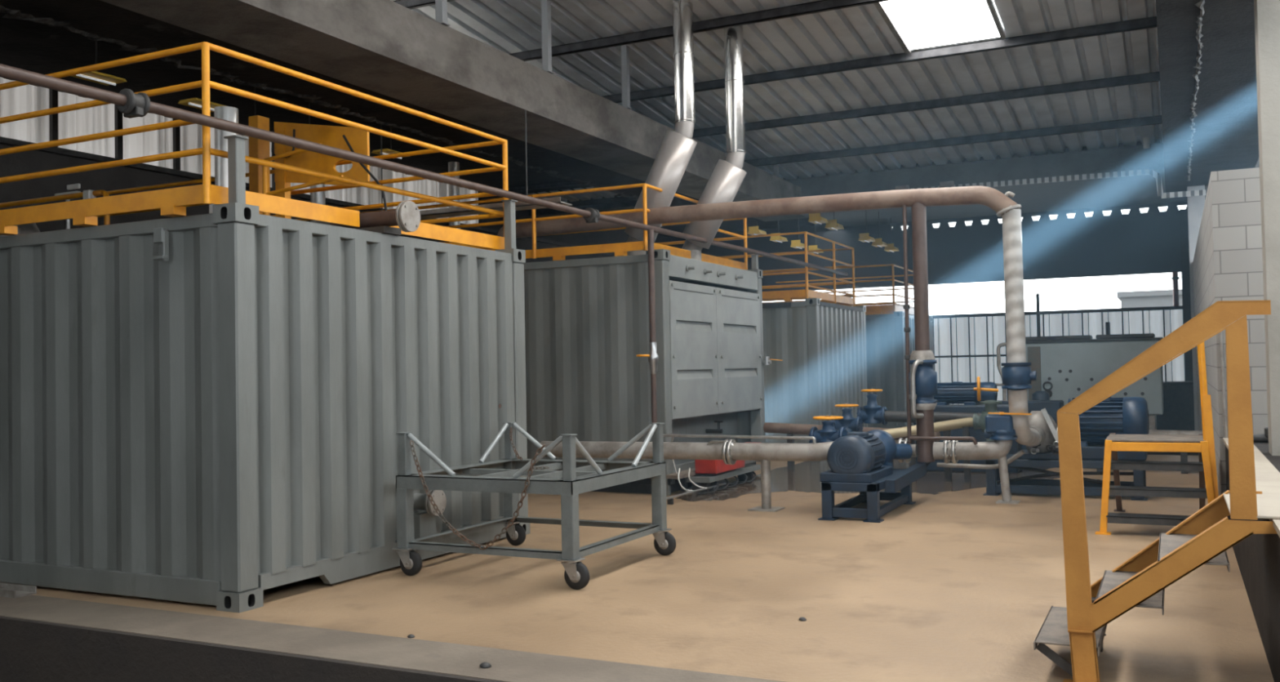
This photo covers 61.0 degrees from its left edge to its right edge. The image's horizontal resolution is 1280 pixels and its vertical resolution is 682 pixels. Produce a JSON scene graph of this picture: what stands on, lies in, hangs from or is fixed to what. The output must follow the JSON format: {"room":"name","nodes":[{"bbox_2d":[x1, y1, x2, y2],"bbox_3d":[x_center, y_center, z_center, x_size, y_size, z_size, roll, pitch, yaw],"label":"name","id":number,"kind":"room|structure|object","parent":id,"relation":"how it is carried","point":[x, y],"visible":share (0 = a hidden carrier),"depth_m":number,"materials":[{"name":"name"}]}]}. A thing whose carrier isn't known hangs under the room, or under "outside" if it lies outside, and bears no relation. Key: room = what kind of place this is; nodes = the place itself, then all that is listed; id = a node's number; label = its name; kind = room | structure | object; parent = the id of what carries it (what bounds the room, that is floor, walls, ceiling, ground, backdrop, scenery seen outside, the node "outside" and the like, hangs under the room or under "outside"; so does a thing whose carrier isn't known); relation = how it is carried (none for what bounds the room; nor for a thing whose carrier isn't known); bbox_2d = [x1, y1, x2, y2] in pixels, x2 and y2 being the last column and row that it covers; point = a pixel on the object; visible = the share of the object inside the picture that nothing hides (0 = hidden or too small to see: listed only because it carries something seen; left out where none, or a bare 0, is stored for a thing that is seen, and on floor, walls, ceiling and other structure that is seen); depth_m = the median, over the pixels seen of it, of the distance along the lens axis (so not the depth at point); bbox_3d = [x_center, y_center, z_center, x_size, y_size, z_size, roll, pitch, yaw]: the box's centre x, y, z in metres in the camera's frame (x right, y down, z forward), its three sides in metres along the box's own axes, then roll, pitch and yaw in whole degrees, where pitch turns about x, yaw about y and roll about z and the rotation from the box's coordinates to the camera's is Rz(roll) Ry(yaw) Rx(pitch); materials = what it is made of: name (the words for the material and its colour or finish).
{"room":"industrial pump plant","nodes":[
{"label":"industrial pump plant","id":0,"kind":"room"},
{"bbox_2d":[0,615,502,681],"bbox_3d":[-3.650,2.180,6.668,13.290,0.896,0.039,-2,-2,26],"label":"pit face","id":1,"kind":"object","parent":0,"point":[31,650],"visible":1,"depth_m":6.26,"materials":[{"name":"concrete"}]},
{"bbox_2d":[0,143,667,262],"bbox_3d":[-6.292,-0.129,16.516,0.200,6.100,32.400,-2,-2,26],"label":"frame","id":2,"kind":"structure","parent":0,"point":[121,177],"depth_m":14.69,"materials":[{"name":"metal"}]},
{"bbox_2d":[48,88,275,187],"bbox_3d":[-6.427,-2.816,15.983,0.060,0.750,4.830,-2,-2,26],"label":"trim","id":3,"kind":"structure","parent":2,"relation":"attached to","point":[53,94],"depth_m":14.67,"materials":[{"name":"metal"}]},
{"bbox_2d":[0,76,478,224],"bbox_3d":[-7.423,-2.843,14.104,0.050,0.750,18.600,-2,-2,26],"label":"corrugated wall","id":4,"kind":"structure","parent":2,"relation":"in","point":[28,98],"depth_m":14.98,"materials":[{"name":"white"}]},
{"bbox_2d":[0,136,614,255],"bbox_3d":[-6.210,-2.397,16.511,0.120,0.070,32.400,-2,-2,26],"label":"trim","id":5,"kind":"structure","parent":2,"relation":"attached to","point":[3,140],"depth_m":15.40,"materials":[{"name":"metal"}]},
{"bbox_2d":[528,200,637,216],"bbox_3d":[3.176,-3.020,21.492,12.970,0.120,0.065,-2,-2,26],"label":"beam","id":6,"kind":"structure","parent":2,"relation":"attached to","point":[630,203],"depth_m":23.46,"materials":[{"name":"metal"}]},
{"bbox_2d":[0,0,763,224],"bbox_3d":[-3.350,-2.805,10.764,0.900,0.548,24.600,-2,-2,26],"label":"beam","id":7,"kind":"structure","parent":0,"point":[102,19],"depth_m":10.51,"materials":[{"name":"concrete"}]},
{"bbox_2d":[0,12,826,236],"bbox_3d":[-4.245,-3.369,15.559,4.900,0.250,32.400,-2,-2,26],"label":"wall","id":8,"kind":"structure","parent":0,"point":[26,45],"depth_m":14.36,"materials":[{"name":"metal"}]},
{"bbox_2d":[71,40,127,85],"bbox_3d":[-5.064,-2.890,10.115,0.280,0.945,0.440,-2,-2,26],"label":"ceiling lamp","id":9,"kind":"object","parent":8,"relation":"hanging from","point":[96,77],"visible":0.75,"depth_m":10.10,"materials":[{"name":"orange"}]},
{"bbox_2d":[177,97,226,111],"bbox_3d":[-4.509,-2.872,11.246,0.280,0.945,0.440,-2,-2,26],"label":"ceiling lamp","id":10,"kind":"object","parent":8,"relation":"hanging from","point":[196,103],"visible":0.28,"depth_m":11.12,"materials":[{"name":"orange"}]},
{"bbox_2d":[371,127,410,159],"bbox_3d":[-3.194,-2.832,13.920,0.280,0.945,0.440,-2,-2,26],"label":"ceiling lamp","id":11,"kind":"object","parent":8,"relation":"hanging from","point":[384,151],"visible":0.53,"depth_m":13.79,"materials":[{"name":"orange"}]},
{"bbox_2d":[254,87,572,224],"bbox_3d":[-3.234,-2.363,12.902,5.400,1.930,0.250,-2,-2,26],"label":"cable tray","id":12,"kind":"object","parent":8,"relation":"hanging from","point":[451,211],"visible":0.39,"depth_m":12.14,"materials":[{"name":"metal"}]},
{"bbox_2d":[0,63,848,275],"bbox_3d":[-0.405,-1.307,11.467,0.144,0.169,19.100,-2,-2,26],"label":"pipe","id":13,"kind":"object","parent":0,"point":[131,104],"visible":1,"depth_m":7.44,"materials":[{"name":"metal"}]},
{"bbox_2d":[100,0,808,221],"bbox_3d":[-2.542,-2.822,10.368,0.900,0.535,24.600,-2,-2,26],"label":"concrete beam","id":14,"kind":"structure","parent":0,"point":[387,47],"depth_m":10.90,"materials":[{"name":"concrete"}]},
{"bbox_2d":[435,0,449,26],"bbox_3d":[-1.957,-3.712,10.662,0.120,1.234,0.120,-2,-2,26],"label":"post","id":15,"kind":"object","parent":14,"relation":"on","point":[441,6],"visible":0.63,"depth_m":10.62,"materials":[{"name":"metal"}]},
{"bbox_2d":[541,0,554,73],"bbox_3d":[-1.073,-3.582,12.454,0.120,1.029,0.120,-2,-2,26],"label":"post","id":16,"kind":"object","parent":14,"relation":"on","point":[545,4],"visible":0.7,"depth_m":12.42,"materials":[{"name":"metal"}]},
{"bbox_2d":[392,0,455,9],"bbox_3d":[-1.254,-4.181,12.544,12.970,0.120,0.065,-2,-2,26],"label":"beam","id":17,"kind":"structure","parent":16,"relation":"on","point":[411,4],"depth_m":13.24,"materials":[{"name":"metal"}]},
{"bbox_2d":[621,44,632,109],"bbox_3d":[-0.189,-3.452,14.247,0.120,0.824,0.120,-2,-2,26],"label":"post","id":18,"kind":"object","parent":14,"relation":"on","point":[625,84],"visible":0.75,"depth_m":14.21,"materials":[{"name":"metal"}]},
{"bbox_2d":[509,0,891,61],"bbox_3d":[-0.368,-3.949,14.334,12.970,0.120,0.065,-2,-2,26],"label":"roof beam","id":19,"kind":"structure","parent":18,"relation":"on","point":[821,6],"depth_m":13.70,"materials":[{"name":"metal"}]},
{"bbox_2d":[773,164,780,177],"bbox_3d":[2.463,-3.063,19.623,0.120,0.209,0.120,-2,-2,26],"label":"post","id":20,"kind":"object","parent":14,"relation":"on","point":[776,172],"visible":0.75,"depth_m":19.59,"materials":[{"name":"metal"}]},
{"bbox_2d":[477,115,1162,192],"bbox_3d":[2.290,-3.252,19.703,12.970,0.120,0.065,-2,-2,26],"label":"roof beam","id":21,"kind":"structure","parent":20,"relation":"on","point":[1152,120],"depth_m":18.28,"materials":[{"name":"metal"}]},
{"bbox_3d":[0.695,-3.323,16.039,0.120,0.619,0.120,-2,-2,26],"label":"post","id":22,"kind":"object","parent":14,"relation":"on","visible":0},
{"bbox_2d":[602,16,1157,102],"bbox_3d":[0.518,-3.717,16.123,12.970,0.120,0.065,-2,-2,26],"label":"roof beam","id":23,"kind":"structure","parent":22,"relation":"on","point":[1148,22],"depth_m":14.51,"materials":[{"name":"metal"}]},
{"bbox_3d":[1.579,-3.193,17.831,0.120,0.414,0.120,-2,-2,26],"label":"post","id":24,"kind":"object","parent":14,"relation":"on","visible":0},
{"bbox_2d":[693,71,1159,137],"bbox_3d":[1.404,-3.485,17.913,12.970,0.120,0.065,-2,-2,26],"label":"roof beam","id":25,"kind":"structure","parent":24,"relation":"on","point":[1155,76],"depth_m":16.32,"materials":[{"name":"metal"}]},
{"bbox_2d":[2,424,1274,681],"bbox_3d":[2.009,2.353,18.181,13.290,0.900,24.620,-2,-2,26],"label":"floor","id":26,"kind":"structure","parent":0,"point":[961,585],"depth_m":7.08,"materials":[{"name":"concrete"}]},
{"bbox_2d":[0,582,36,597],"bbox_3d":[-4.672,1.748,7.712,0.960,0.050,0.160,-2,-2,26],"label":"channel","id":27,"kind":"object","parent":26,"relation":"on","point":[6,589],"visible":1,"depth_m":7.57,"materials":[{"name":"concrete"}]},
{"bbox_2d":[0,200,530,612],"bbox_3d":[-4.426,0.422,9.670,6.272,2.788,3.505,-2,-2,26],"label":"shipping container","id":28,"kind":"object","parent":26,"relation":"on","point":[210,408],"visible":0.87,"depth_m":7.59,"materials":[{"name":"metal"}]},
{"bbox_2d":[0,222,39,236],"bbox_3d":[-6.720,-0.965,11.501,0.700,0.680,0.700,-2,-2,26],"label":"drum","id":29,"kind":"object","parent":28,"relation":"on","point":[26,228],"visible":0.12,"depth_m":11.38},
{"bbox_2d":[0,189,110,225],"bbox_3d":[-6.033,-1.040,10.812,2.145,0.770,0.086,-2,-2,26],"label":"pipe","id":30,"kind":"object","parent":28,"relation":"on","point":[89,193],"visible":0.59,"depth_m":10.61,"materials":[{"name":"metal"}]},
{"bbox_2d":[54,183,80,229],"bbox_3d":[-5.822,-1.121,11.063,0.355,0.935,0.060,-2,-2,26],"label":"tube","id":31,"kind":"object","parent":28,"relation":"on","point":[74,186],"visible":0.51,"depth_m":11.04,"materials":[{"name":"grey metal"}]},
{"bbox_2d":[208,106,238,213],"bbox_3d":[-3.783,-1.425,9.953,0.315,1.410,0.315,-2,-2,26],"label":"duct","id":32,"kind":"object","parent":28,"relation":"on","point":[225,113],"visible":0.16,"depth_m":9.87,"materials":[{"name":"metal"}]},
{"bbox_2d":[223,134,248,204],"bbox_3d":[-2.610,-1.098,7.032,0.110,0.445,0.110,-2,-2,26],"label":"post","id":33,"kind":"object","parent":28,"relation":"on","point":[236,143],"visible":0.84,"depth_m":7.00,"materials":[{"name":"metal"}]},
{"bbox_2d":[0,41,508,250],"bbox_3d":[-4.558,-1.272,9.767,5.725,1.085,3.525,-2,-2,26],"label":"guard railing","id":34,"kind":"object","parent":28,"relation":"on","point":[173,202],"visible":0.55,"depth_m":7.63,"materials":[{"name":"metal"}]},
{"bbox_2d":[248,115,386,218],"bbox_3d":[-3.102,-1.493,10.372,1.806,1.540,0.410,-2,-2,26],"label":"machine","id":35,"kind":"object","parent":28,"relation":"on","point":[346,138],"visible":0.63,"depth_m":10.53,"materials":[{"name":"yellow paint"}]},
{"bbox_2d":[310,183,325,222],"bbox_3d":[-4.624,-1.649,15.608,0.315,1.610,0.315,-2,-2,26],"label":"duct","id":36,"kind":"object","parent":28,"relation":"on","point":[319,197],"visible":0.02,"depth_m":15.53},
{"bbox_2d":[501,199,517,248],"bbox_3d":[-1.190,-1.059,9.944,0.110,0.455,0.110,-2,-2,26],"label":"post","id":37,"kind":"object","parent":28,"relation":"on","point":[509,214],"visible":0.89,"depth_m":9.91,"materials":[{"name":"metal"}]},
{"bbox_2d":[0,594,786,681],"bbox_3d":[-3.531,2.182,6.911,13.290,0.900,0.500,-2,-2,26],"label":"concrete curb","id":38,"kind":"object","parent":26,"relation":"on","point":[442,657],"visible":0.5,"depth_m":5.95,"materials":[{"name":"concrete"}]},
{"bbox_2d":[391,422,675,589],"bbox_3d":[-0.763,1.188,8.329,1.612,1.049,1.550,-2,-2,26],"label":"trolley","id":39,"kind":"object","parent":26,"relation":"on","point":[568,477],"visible":0.99,"depth_m":7.98,"materials":[{"name":"metal"}]},
{"bbox_2d":[409,440,484,549],"bbox_3d":[-1.392,1.099,7.780,0.638,0.763,0.068,-2,-2,26],"label":"chain","id":40,"kind":"object","parent":39,"relation":"hanging from","point":[442,517],"visible":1,"depth_m":7.80,"materials":[{"name":"metal"}]},
{"bbox_2d":[484,444,545,549],"bbox_3d":[-0.878,1.085,7.528,0.507,0.746,0.070,-2,-2,26],"label":"chain","id":41,"kind":"object","parent":39,"relation":"hanging from","point":[524,491],"visible":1,"depth_m":7.47,"materials":[{"name":"metal"}]},
{"bbox_2d":[523,248,765,495],"bbox_3d":[-1.601,0.468,15.477,6.220,2.875,3.450,-2,-2,26],"label":"shipping container","id":42,"kind":"object","parent":26,"relation":"on","point":[587,320],"visible":0.5,"depth_m":13.30,"materials":[{"name":"metal"}]},
{"bbox_2d":[448,161,460,242],"bbox_3d":[-3.024,-1.868,17.722,0.270,2.090,0.270,-2,-2,26],"label":"duct","id":43,"kind":"object","parent":42,"relation":"on","point":[453,190],"visible":0.18,"depth_m":17.66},
{"bbox_2d":[293,182,747,269],"bbox_3d":[-1.677,-1.347,15.581,5.575,0.840,3.410,-2,-2,26],"label":"guard railing","id":44,"kind":"object","parent":42,"relation":"on","point":[620,249],"visible":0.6,"depth_m":13.46,"materials":[{"name":"metal"}]},
{"bbox_2d":[624,0,697,255],"bbox_3d":[0.229,-2.621,13.482,0.997,3.220,0.396,-2,-2,26],"label":"exhaust stack","id":45,"kind":"object","parent":42,"relation":"on","point":[677,148],"visible":0.8,"depth_m":13.25,"materials":[{"name":"metal"}]},
{"bbox_2d":[681,25,746,260],"bbox_3d":[0.925,-2.560,14.064,0.930,3.100,0.396,-2,-2,26],"label":"exhaust stack","id":46,"kind":"object","parent":42,"relation":"on","point":[727,175],"visible":0.8,"depth_m":13.83,"materials":[{"name":"metal"}]},
{"bbox_2d":[497,186,1021,238],"bbox_3d":[1.020,-1.327,12.746,6.553,0.587,0.408,-2,-2,26],"label":"pipe","id":47,"kind":"object","parent":42,"relation":"on","point":[1000,202],"visible":0.76,"depth_m":12.28,"materials":[{"name":"metal"}]},
{"bbox_2d":[635,229,657,461],"bbox_3d":[0.081,0.266,12.371,0.252,3.060,0.162,-1,-1,-12],"label":"pipe","id":48,"kind":"object","parent":26,"relation":"on","point":[652,356],"visible":0.85,"depth_m":12.34,"materials":[{"name":"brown metal"}]},
{"bbox_2d":[538,433,833,511],"bbox_3d":[0.527,1.387,11.752,3.552,0.771,0.507,-2,-2,26],"label":"pipe","id":49,"kind":"object","parent":26,"relation":"on","point":[729,451],"visible":0.88,"depth_m":11.34,"materials":[{"name":"metal"}]},
{"bbox_2d":[808,414,848,443],"bbox_3d":[1.974,0.956,11.378,0.364,0.361,0.318,-2,-2,26],"label":"valve","id":50,"kind":"object","parent":49,"relation":"attached to","point":[828,433],"visible":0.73,"depth_m":11.32,"materials":[{"name":"blue paint"}]},
{"bbox_2d":[666,467,756,504],"bbox_3d":[0.872,1.628,12.960,0.245,0.335,2.783,-2,-2,29],"label":"bundle","id":51,"kind":"object","parent":26,"relation":"on","point":[670,499],"visible":0.96,"depth_m":12.67,"materials":[{"name":"white plastic"}]},
{"bbox_2d":[685,441,760,492],"bbox_3d":[1.093,1.567,13.585,0.340,0.480,1.800,-2,-2,26],"label":"burner","id":52,"kind":"object","parent":26,"relation":"on","point":[709,471],"visible":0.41,"depth_m":12.93,"materials":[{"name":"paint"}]},
{"bbox_2d":[762,297,868,443],"bbox_3d":[0.967,0.689,20.870,6.064,2.600,3.240,-2,-2,26],"label":"shipping container","id":53,"kind":"object","parent":26,"relation":"on","point":[821,346],"visible":0.2,"depth_m":18.46,"materials":[{"name":"metal"}]},
{"bbox_2d":[655,231,855,306],"bbox_3d":[1.057,-1.173,20.854,5.425,1.158,3.050,-2,-2,26],"label":"guard railing","id":54,"kind":"object","parent":53,"relation":"on","point":[788,295],"visible":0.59,"depth_m":19.10,"materials":[{"name":"metal"}]},
{"bbox_2d":[763,422,940,470],"bbox_3d":[2.482,1.473,15.160,3.534,0.693,0.150,-2,-2,38],"label":"pipe","id":55,"kind":"object","parent":26,"relation":"on","point":[790,429],"visible":0.28,"depth_m":15.34,"materials":[{"name":"metal"}]},
{"bbox_2d":[674,459,1060,501],"bbox_3d":[3.599,1.782,14.595,3.894,0.002,7.257,-2,-2,26],"label":"puddle","id":56,"kind":"object","parent":26,"relation":"on","point":[805,477],"visible":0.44,"depth_m":13.61,"materials":[{"name":"liquid"}]},
{"bbox_2d":[817,429,930,522],"bbox_3d":[2.453,1.315,11.169,0.705,0.812,1.977,-2,-2,26],"label":"pump","id":57,"kind":"object","parent":26,"relation":"on","point":[862,462],"visible":1,"depth_m":10.45,"materials":[{"name":"blue paint"}]},
{"bbox_2d":[835,447,857,469],"bbox_3d":[1.982,1.126,10.396,0.345,0.345,0.020,-2,-2,26],"label":"fan grille","id":58,"kind":"object","parent":57,"relation":"attached to","point":[846,458],"depth_m":10.39,"materials":[{"name":"metal"}]},
{"bbox_2d":[884,462,926,493],"bbox_3d":[2.733,1.395,11.137,0.100,0.160,1.453,-2,-2,27],"label":"drip tray","id":59,"kind":"object","parent":57,"relation":"on","point":[898,481],"depth_m":10.92,"materials":[{"name":"blue paint"}]},
{"bbox_2d":[865,311,933,428],"bbox_3d":[3.801,0.767,26.641,6.060,2.620,3.300,-2,-2,26],"label":"shipping container","id":60,"kind":"object","parent":26,"relation":"on","point":[885,333],"visible":0.21,"depth_m":24.07,"materials":[{"name":"metal"}]},
{"bbox_2d":[761,263,914,315],"bbox_3d":[4.578,-1.077,26.259,3.875,1.098,3.200,-2,-2,26],"label":"guard railing","id":61,"kind":"object","parent":60,"relation":"on","point":[886,308],"visible":0.37,"depth_m":24.57,"materials":[{"name":"metal"}]},
{"bbox_2d":[882,412,981,482],"bbox_3d":[3.474,1.326,13.278,1.600,0.854,0.200,-1,-1,-15],"label":"pipe","id":62,"kind":"object","parent":26,"relation":"on","point":[964,423],"visible":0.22,"depth_m":13.33,"materials":[{"name":"beige"}]},
{"bbox_2d":[973,376,1001,441],"bbox_3d":[4.236,0.818,13.044,0.460,0.789,0.379,-2,-2,26],"label":"valve","id":63,"kind":"object","parent":62,"relation":"attached to","point":[990,406],"visible":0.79,"depth_m":13.05,"materials":[{"name":"yellow paint"}]},
{"bbox_2d":[884,410,981,480],"bbox_3d":[3.717,1.319,13.691,1.233,0.880,0.144,-2,-2,26],"label":"pipe","id":64,"kind":"object","parent":26,"relation":"on","point":[889,415],"visible":0.46,"depth_m":13.60,"materials":[{"name":"metal"}]},
{"bbox_2d":[832,403,862,432],"bbox_3d":[2.667,1.007,13.990,0.364,0.411,0.308,-2,-2,26],"label":"valve","id":65,"kind":"object","parent":64,"relation":"attached to","point":[851,424],"visible":0.77,"depth_m":13.90,"materials":[{"name":"blue paint"}]},
{"bbox_2d":[856,387,887,425],"bbox_3d":[3.003,0.850,14.049,0.364,0.478,0.278,-2,-2,26],"label":"valve","id":66,"kind":"object","parent":64,"relation":"attached to","point":[872,413],"visible":0.81,"depth_m":13.97,"materials":[{"name":"blue paint"}]},
{"bbox_2d":[897,435,1025,503],"bbox_3d":[3.493,1.365,11.775,1.278,0.702,0.685,-2,-2,26],"label":"pipe","id":67,"kind":"object","parent":26,"relation":"on","point":[954,450],"visible":0.79,"depth_m":11.52,"materials":[{"name":"metal"}]},
{"bbox_2d":[902,204,911,442],"bbox_3d":[2.910,-0.212,11.838,0.060,2.640,0.060,-2,-2,26],"label":"thin brown riser","id":68,"kind":"object","parent":67,"relation":"attached to","point":[906,306],"visible":1,"depth_m":11.82,"materials":[{"name":"metal"}]},
{"bbox_2d":[908,201,937,462],"bbox_3d":[3.062,-0.136,11.807,0.300,2.880,0.300,-2,-2,26],"label":"brown riser","id":69,"kind":"object","parent":67,"relation":"attached to","point":[926,378],"visible":0.8,"depth_m":11.73,"materials":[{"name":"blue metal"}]},
{"bbox_2d":[909,359,924,417],"bbox_3d":[2.976,0.512,11.657,0.185,0.634,0.091,0,-2,-24],"label":"pipe","id":70,"kind":"object","parent":69,"relation":"attached to","point":[913,396],"visible":1,"depth_m":11.62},
{"bbox_2d":[984,411,1031,439],"bbox_3d":[3.887,0.890,11.442,0.481,0.290,0.280,-2,-2,26],"label":"valve","id":71,"kind":"object","parent":67,"relation":"on","point":[998,425],"visible":1,"depth_m":11.37,"materials":[{"name":"blue paint"}]},
{"bbox_2d":[913,381,1022,472],"bbox_3d":[4.479,1.164,14.879,1.350,1.218,0.500,-2,-2,26],"label":"motor","id":72,"kind":"object","parent":26,"relation":"on","point":[954,392],"visible":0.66,"depth_m":14.73,"materials":[{"name":"blue paint"}]},
{"bbox_2d":[996,400,1063,448],"bbox_3d":[5.593,1.330,16.001,1.200,0.900,0.500,-2,-2,26],"label":"dark bund","id":73,"kind":"object","parent":26,"relation":"on","point":[1051,406],"visible":0.24,"depth_m":15.63,"materials":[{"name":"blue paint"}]},
{"bbox_2d":[982,395,1149,500],"bbox_3d":[4.740,1.157,12.090,1.685,1.085,0.936,-2,-2,26],"label":"pump","id":74,"kind":"object","parent":26,"relation":"on","point":[1125,415],"visible":0.62,"depth_m":11.85,"materials":[{"name":"blue paint"}]},
{"bbox_2d":[1000,208,1039,445],"bbox_3d":[4.042,-0.118,11.556,0.345,2.506,0.715,-2,-2,26],"label":"wrapped riser","id":75,"kind":"object","parent":74,"relation":"attached to","point":[1017,375],"visible":0.91,"depth_m":11.31,"materials":[{"name":"white fabric"}]},
{"bbox_2d":[995,342,1006,400],"bbox_3d":[5.351,0.434,16.134,0.801,0.908,0.056,-2,-2,26],"label":"pipe","id":76,"kind":"object","parent":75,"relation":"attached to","point":[1004,344],"visible":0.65,"depth_m":16.12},
{"bbox_2d":[1025,333,1164,429],"bbox_3d":[7.771,0.856,18.550,2.150,1.890,1.776,-2,-2,26],"label":"tank","id":77,"kind":"object","parent":26,"relation":"on","point":[1066,366],"visible":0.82,"depth_m":17.85,"materials":[{"name":"metal"}]},
{"bbox_2d":[1096,429,1202,473],"bbox_3d":[6.636,1.433,14.328,1.442,0.570,0.460,-2,-2,26],"label":"pipe","id":78,"kind":"object","parent":26,"relation":"on","point":[1184,455],"visible":0.06,"depth_m":14.04,"materials":[{"name":"metal"}]},
{"bbox_2d":[1033,299,1279,681],"bbox_3d":[2.707,0.698,5.037,1.622,1.733,0.880,-2,-2,26],"label":"stair","id":79,"kind":"structure","parent":26,"relation":"on","point":[1205,536],"depth_m":4.86,"materials":[{"name":"metal"}]},
{"bbox_2d":[1095,341,1218,534],"bbox_3d":[4.668,0.822,9.810,0.975,1.677,1.660,-2,-2,26],"label":"step platform","id":80,"kind":"object","parent":26,"relation":"on","point":[1203,443],"visible":0.82,"depth_m":9.12,"materials":[{"name":"yellow paint"}]},
{"bbox_2d":[1156,381,1195,430],"bbox_3d":[10.061,1.279,20.269,0.940,1.040,0.750,-2,-2,26],"label":"base cabinet","id":81,"kind":"object","parent":26,"relation":"on","point":[1178,414],"visible":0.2,"depth_m":19.97,"materials":[{"name":"metal"}]},
{"bbox_2d":[1179,208,1193,381],"bbox_3d":[12.614,-0.583,25.032,0.190,4.900,0.250,-2,-2,26],"label":"column","id":82,"kind":"structure","parent":26,"relation":"on","point":[1185,277],"depth_m":24.94,"materials":[{"name":"metal"}]},
{"bbox_2d":[1186,185,1204,430],"bbox_3d":[9.395,-0.414,18.226,0.260,4.350,0.300,-2,-2,26],"label":"column","id":83,"kind":"structure","parent":26,"relation":"on","point":[1195,203],"depth_m":18.14,"materials":[{"name":"paint"}]},
{"bbox_2d":[1225,442,1279,681],"bbox_3d":[7.177,1.680,10.592,2.710,1.672,33.700,-2,-2,26],"label":"ledge","id":84,"kind":"object","parent":26,"relation":"on","point":[1257,555],"depth_m":5.46,"materials":[{"name":"concrete"}]},
{"bbox_2d":[1222,437,1279,537],"bbox_3d":[4.837,0.764,6.129,2.525,0.028,5.800,-2,-2,26],"label":"ledge cap","id":85,"kind":"object","parent":84,"relation":"on","point":[1267,476],"visible":0.56,"depth_m":6.22,"materials":[{"name":"concrete"}]},
{"bbox_2d":[1253,426,1268,442],"bbox_3d":[5.135,0.774,8.991,0.109,0.122,0.090,-2,-2,26],"label":"valve","id":86,"kind":"object","parent":84,"relation":"on","point":[1256,437],"visible":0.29,"depth_m":8.95,"materials":[{"name":"metal"}]},
{"bbox_2d":[1253,0,1279,455],"bbox_3d":[4.796,-0.967,7.903,0.465,3.578,0.300,-2,-2,26],"label":"pillar","id":87,"kind":"structure","parent":84,"relation":"on","point":[1267,12],"depth_m":7.86,"materials":[{"name":"paint"}]},
{"bbox_2d":[391,0,1187,226],"bbox_3d":[-0.027,-4.568,13.671,14.200,2.592,32.500,-2,-2,26],"label":"ceiling","id":88,"kind":"structure","parent":0,"point":[508,26],"depth_m":15.84,"materials":[{"name":"metal"}]},
{"bbox_2d":[808,213,828,224],"bbox_3d":[3.486,-2.728,21.322,0.280,0.845,0.460,-2,-2,26],"label":"ceiling lamp","id":89,"kind":"object","parent":88,"relation":"hanging from","point":[815,218],"visible":0.78,"depth_m":21.13,"materials":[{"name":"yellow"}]},
{"bbox_2d":[873,0,1005,53],"bbox_3d":[3.104,-4.162,12.193,1.280,0.539,4.620,-2,-2,26],"label":"window","id":90,"kind":"structure","parent":88,"relation":"attached to","point":[922,24],"depth_m":13.57,"materials":[{"name":"white"}]},
{"bbox_2d":[667,200,1187,291],"bbox_3d":[6.909,-2.288,27.935,13.550,1.730,0.200,-2,-2,26],"label":"wall","id":91,"kind":"structure","parent":0,"point":[1135,242],"depth_m":26.99,"materials":[{"name":"grey"}]},
{"bbox_2d":[784,142,1164,196],"bbox_3d":[5.402,-2.967,19.893,7.570,0.430,0.400,-2,-2,26],"label":"beam","id":92,"kind":"structure","parent":0,"point":[1135,157],"depth_m":19.23,"materials":[{"name":"concrete"}]},
{"bbox_2d":[883,168,1205,198],"bbox_3d":[6.156,-2.583,19.202,6.810,0.602,0.075,-2,-2,26],"label":"tray","id":93,"kind":"object","parent":92,"relation":"attached to","point":[1144,171],"visible":0.82,"depth_m":18.52,"materials":[{"name":"metal"}]},
{"bbox_2d":[931,309,1184,404],"bbox_3d":[6.804,0.736,27.924,13.000,2.630,0.050,-2,-2,26],"label":"wall","id":94,"kind":"structure","parent":0,"point":[1156,317],"depth_m":26.87,"materials":[{"name":"white"}]},
{"bbox_2d":[928,305,1182,404],"bbox_3d":[6.709,0.712,27.904,13.050,2.680,0.070,-2,-2,26],"label":"fence","id":95,"kind":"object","parent":94,"relation":"attached to","point":[1159,308],"depth_m":26.75,"materials":[{"name":"metal"}]},
{"bbox_2d":[1171,271,1179,306],"bbox_3d":[12.394,-1.207,25.133,0.170,0.800,0.170,-2,-2,26],"label":"pipe","id":96,"kind":"object","parent":95,"relation":"on","point":[1175,277],"visible":1,"depth_m":25.09,"materials":[{"name":"grey"}]},
{"bbox_2d":[1155,0,1200,191],"bbox_3d":[5.090,-2.904,10.295,0.325,0.400,18.800,-2,-2,26],"label":"column","id":97,"kind":"structure","parent":0,"point":[1177,26],"depth_m":11.15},
{"bbox_2d":[1186,0,1204,181],"bbox_3d":[6.390,-2.660,12.541,0.112,0.030,11.184,-2,-2,26],"label":"trim","id":98,"kind":"structure","parent":97,"relation":"attached to","point":[1200,4],"depth_m":11.02,"materials":[{"name":"metal"}]},
{"bbox_2d":[1186,0,1258,186],"bbox_3d":[5.646,-2.821,10.020,0.900,0.200,18.800,-2,-2,26],"label":"wall","id":99,"kind":"structure","parent":0,"point":[1225,136],"depth_m":11.87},
{"bbox_2d":[1192,167,1267,495],"bbox_3d":[7.287,0.145,13.626,0.400,3.085,9.800,-2,-2,26],"label":"wall","id":100,"kind":"structure","parent":0,"point":[1228,261],"depth_m":9.28,"materials":[{"name":"brick"}]},
{"bbox_2d":[1218,331,1227,437],"bbox_3d":[4.984,0.295,9.277,0.059,1.060,0.034,-2,-2,26],"label":"conduit","id":101,"kind":"object","parent":100,"relation":"attached to","point":[1224,415],"visible":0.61,"depth_m":9.27,"materials":[{"name":"metal"}]},
{"bbox_3d":[20.557,2.825,53.755,60.000,0.200,55.400,-2,-2,26],"label":"ground","id":102,"kind":"structure","parent":0,"visible":0},
{"bbox_2d":[1116,288,1182,307],"bbox_3d":[16.954,0.251,31.829,5.200,3.400,4.200,-2,-2,26],"label":"building","id":103,"kind":"object","parent":102,"relation":"on","point":[1156,298],"visible":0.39,"depth_m":30.84,"materials":[{"name":"grey"}]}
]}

